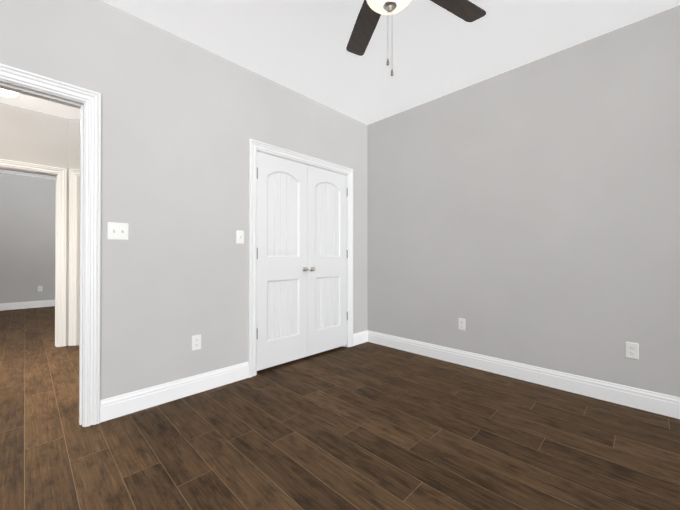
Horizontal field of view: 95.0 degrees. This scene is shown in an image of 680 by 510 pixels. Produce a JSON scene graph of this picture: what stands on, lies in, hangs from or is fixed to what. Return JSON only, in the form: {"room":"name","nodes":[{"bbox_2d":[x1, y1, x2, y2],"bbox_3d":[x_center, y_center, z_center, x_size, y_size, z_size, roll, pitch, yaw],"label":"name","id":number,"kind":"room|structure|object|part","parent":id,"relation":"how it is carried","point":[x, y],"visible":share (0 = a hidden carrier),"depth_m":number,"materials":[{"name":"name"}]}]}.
{"room":"empty bedroom","nodes":[
{"label":"empty bedroom","id":0,"kind":"room"},
{"bbox_2d":[0,173,55,303],"bbox_3d":[-6.500,-0.266,6.512,0.120,2.740,2.910,0,0,45],"label":"wall","id":1,"kind":"structure","parent":0,"point":[27,236],"depth_m":6.45,"materials":[{"name":"grey paint"}]},
{"bbox_2d":[0,300,54,310],"bbox_3d":[-6.456,1.034,6.455,0.015,0.140,2.960,0,0,45],"label":"baseboard","id":2,"kind":"structure","parent":1,"relation":"attached to","point":[25,305],"depth_m":6.42,"materials":[{"name":"white paint"}]},
{"bbox_2d":[0,102,68,345],"bbox_3d":[-3.997,-0.284,3.128,0.120,2.740,1.920,0,0,45],"label":"wall","id":3,"kind":"structure","parent":0,"point":[33,137],"depth_m":3.57,"materials":[{"name":"grey paint"}]},
{"bbox_2d":[0,159,79,346],"bbox_3d":[-3.216,0.026,3.451,0.773,2.125,1.632,0,0,45],"label":"door frame","id":4,"kind":"structure","parent":3,"relation":"attached to","point":[62,257],"depth_m":3.72,"materials":[{"name":"white paint"}]},
{"bbox_2d":[68,119,79,344],"bbox_3d":[-2.754,-0.280,3.830,1.050,2.740,0.120,0,0,0],"label":"wall","id":5,"kind":"structure","parent":0,"point":[74,143],"depth_m":3.77,"materials":[{"name":"grey paint"}]},
{"bbox_2d":[0,0,366,399],"bbox_3d":[-1.271,-0.287,2.399,0.120,2.740,4.720,0,0,45],"label":"wall","id":6,"kind":"structure","parent":0,"point":[183,121],"depth_m":2.32,"materials":[{"name":"grey paint"}]},
{"bbox_2d":[0,63,100,426],"bbox_3d":[-1.935,0.017,1.710,0.144,2.125,0.978,0,0,45],"label":"door frame","id":7,"kind":"structure","parent":6,"relation":"attached to","point":[92,252],"depth_m":1.98,"materials":[{"name":"white paint"}]},
{"bbox_2d":[108,222,128,239],"bbox_3d":[-1.483,-0.159,2.086,0.018,0.116,0.116,0,0,45],"label":"light switch","id":8,"kind":"object","parent":6,"relation":"attached to","point":[118,231],"visible":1,"depth_m":2.09,"materials":[{"name":"white plastic"}]},
{"bbox_2d":[100,362,248,422],"bbox_3d":[-1.181,1.013,2.387,0.015,0.140,1.053,0,0,45],"label":"baseboard","id":9,"kind":"structure","parent":6,"relation":"attached to","point":[156,395],"depth_m":2.30,"materials":[{"name":"white paint"}]},
{"bbox_2d":[192,334,200,350],"bbox_3d":[-1.126,0.688,2.449,0.008,0.116,0.070,0,0,45],"label":"electrical outlet","id":10,"kind":"object","parent":6,"relation":"attached to","point":[196,342],"visible":1,"depth_m":2.44,"materials":[{"name":"white plastic"}]},
{"bbox_2d":[236,230,243,243],"bbox_3d":[-0.864,-0.156,2.712,0.018,0.116,0.070,0,0,45],"label":"light switch","id":11,"kind":"object","parent":6,"relation":"attached to","point":[239,236],"visible":1,"depth_m":2.71,"materials":[{"name":"white plastic"}]},
{"bbox_2d":[257,151,307,370],"bbox_3d":[-0.543,0.056,3.037,0.091,2.000,0.601,0,0,45],"label":"closet door","id":12,"kind":"structure","parent":6,"relation":"in","point":[282,260],"depth_m":3.04,"materials":[{"name":"white paint"}]},
{"bbox_2d":[248,138,352,377],"bbox_3d":[-0.379,0.061,3.299,0.120,2.053,1.235,0,0,45],"label":"door frame","id":13,"kind":"structure","parent":6,"relation":"attached to","point":[306,164],"depth_m":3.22,"materials":[{"name":"white paint"}]},
{"bbox_2d":[307,165,347,355],"bbox_3d":[-0.118,0.058,3.466,0.091,2.000,0.602,0,0,45],"label":"closet door","id":14,"kind":"structure","parent":6,"relation":"in","point":[327,259],"depth_m":3.46,"materials":[{"name":"white paint"}]},
{"bbox_2d":[0,306,679,509],"bbox_3d":[-2.408,1.138,3.503,10.400,0.100,5.000,0,0,45],"label":"floor","id":15,"kind":"structure","parent":0,"point":[368,426],"depth_m":1.79,"materials":[{"name":"brown wood"}]},
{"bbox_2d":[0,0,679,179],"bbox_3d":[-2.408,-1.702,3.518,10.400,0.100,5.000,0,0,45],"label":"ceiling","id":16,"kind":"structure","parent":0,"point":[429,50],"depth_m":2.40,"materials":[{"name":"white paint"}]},
{"bbox_2d":[0,88,19,96],"bbox_3d":[-3.304,-1.611,3.039,0.270,0.086,0.270,0,0,45],"label":"hall ceiling light","id":17,"kind":"object","parent":16,"relation":"attached to","point":[5,93],"visible":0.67,"depth_m":3.05,"materials":[{"name":"white glass"}]},
{"bbox_2d":[346,0,485,75],"bbox_3d":[0.278,-1.263,1.481,1.259,0.798,1.300,0,0,45],"label":"ceiling fan","id":18,"kind":"object","parent":16,"relation":"hanging from","point":[368,17],"visible":1,"depth_m":1.80,"materials":[{"name":"brown wood"}]},
{"bbox_3d":[0.241,-1.241,1.505,0.236,0.070,0.236,0,0,45],"label":"lamp shade","id":19,"kind":"part","parent":18,"relation":"part of","materials":[{"name":"beige glass"}]},
{"bbox_2d":[367,5,679,396],"bbox_3d":[1.605,-0.285,2.789,3.420,2.740,0.120,0,0,45],"label":"wall","id":20,"kind":"structure","parent":0,"point":[528,214],"depth_m":2.59,"materials":[{"name":"grey paint"}]},
{"bbox_2d":[458,318,464,330],"bbox_3d":[1.207,0.686,3.088,0.070,0.116,0.008,0,0,45],"label":"electrical outlet","id":21,"kind":"object","parent":20,"relation":"attached to","point":[461,323],"visible":1,"depth_m":3.09,"materials":[{"name":"white plastic"}]},
{"bbox_2d":[364,330,679,418],"bbox_3d":[1.515,1.015,2.776,3.300,0.140,0.015,0,0,45],"label":"baseboard","id":22,"kind":"structure","parent":20,"relation":"attached to","point":[655,402],"depth_m":2.58,"materials":[{"name":"white paint"}]},
{"bbox_2d":[625,342,638,359],"bbox_3d":[2.082,0.682,2.222,0.070,0.116,0.008,0,0,45],"label":"electrical outlet","id":23,"kind":"object","parent":20,"relation":"attached to","point":[631,350],"visible":1,"depth_m":2.22,"materials":[{"name":"white plastic"}]}
]}

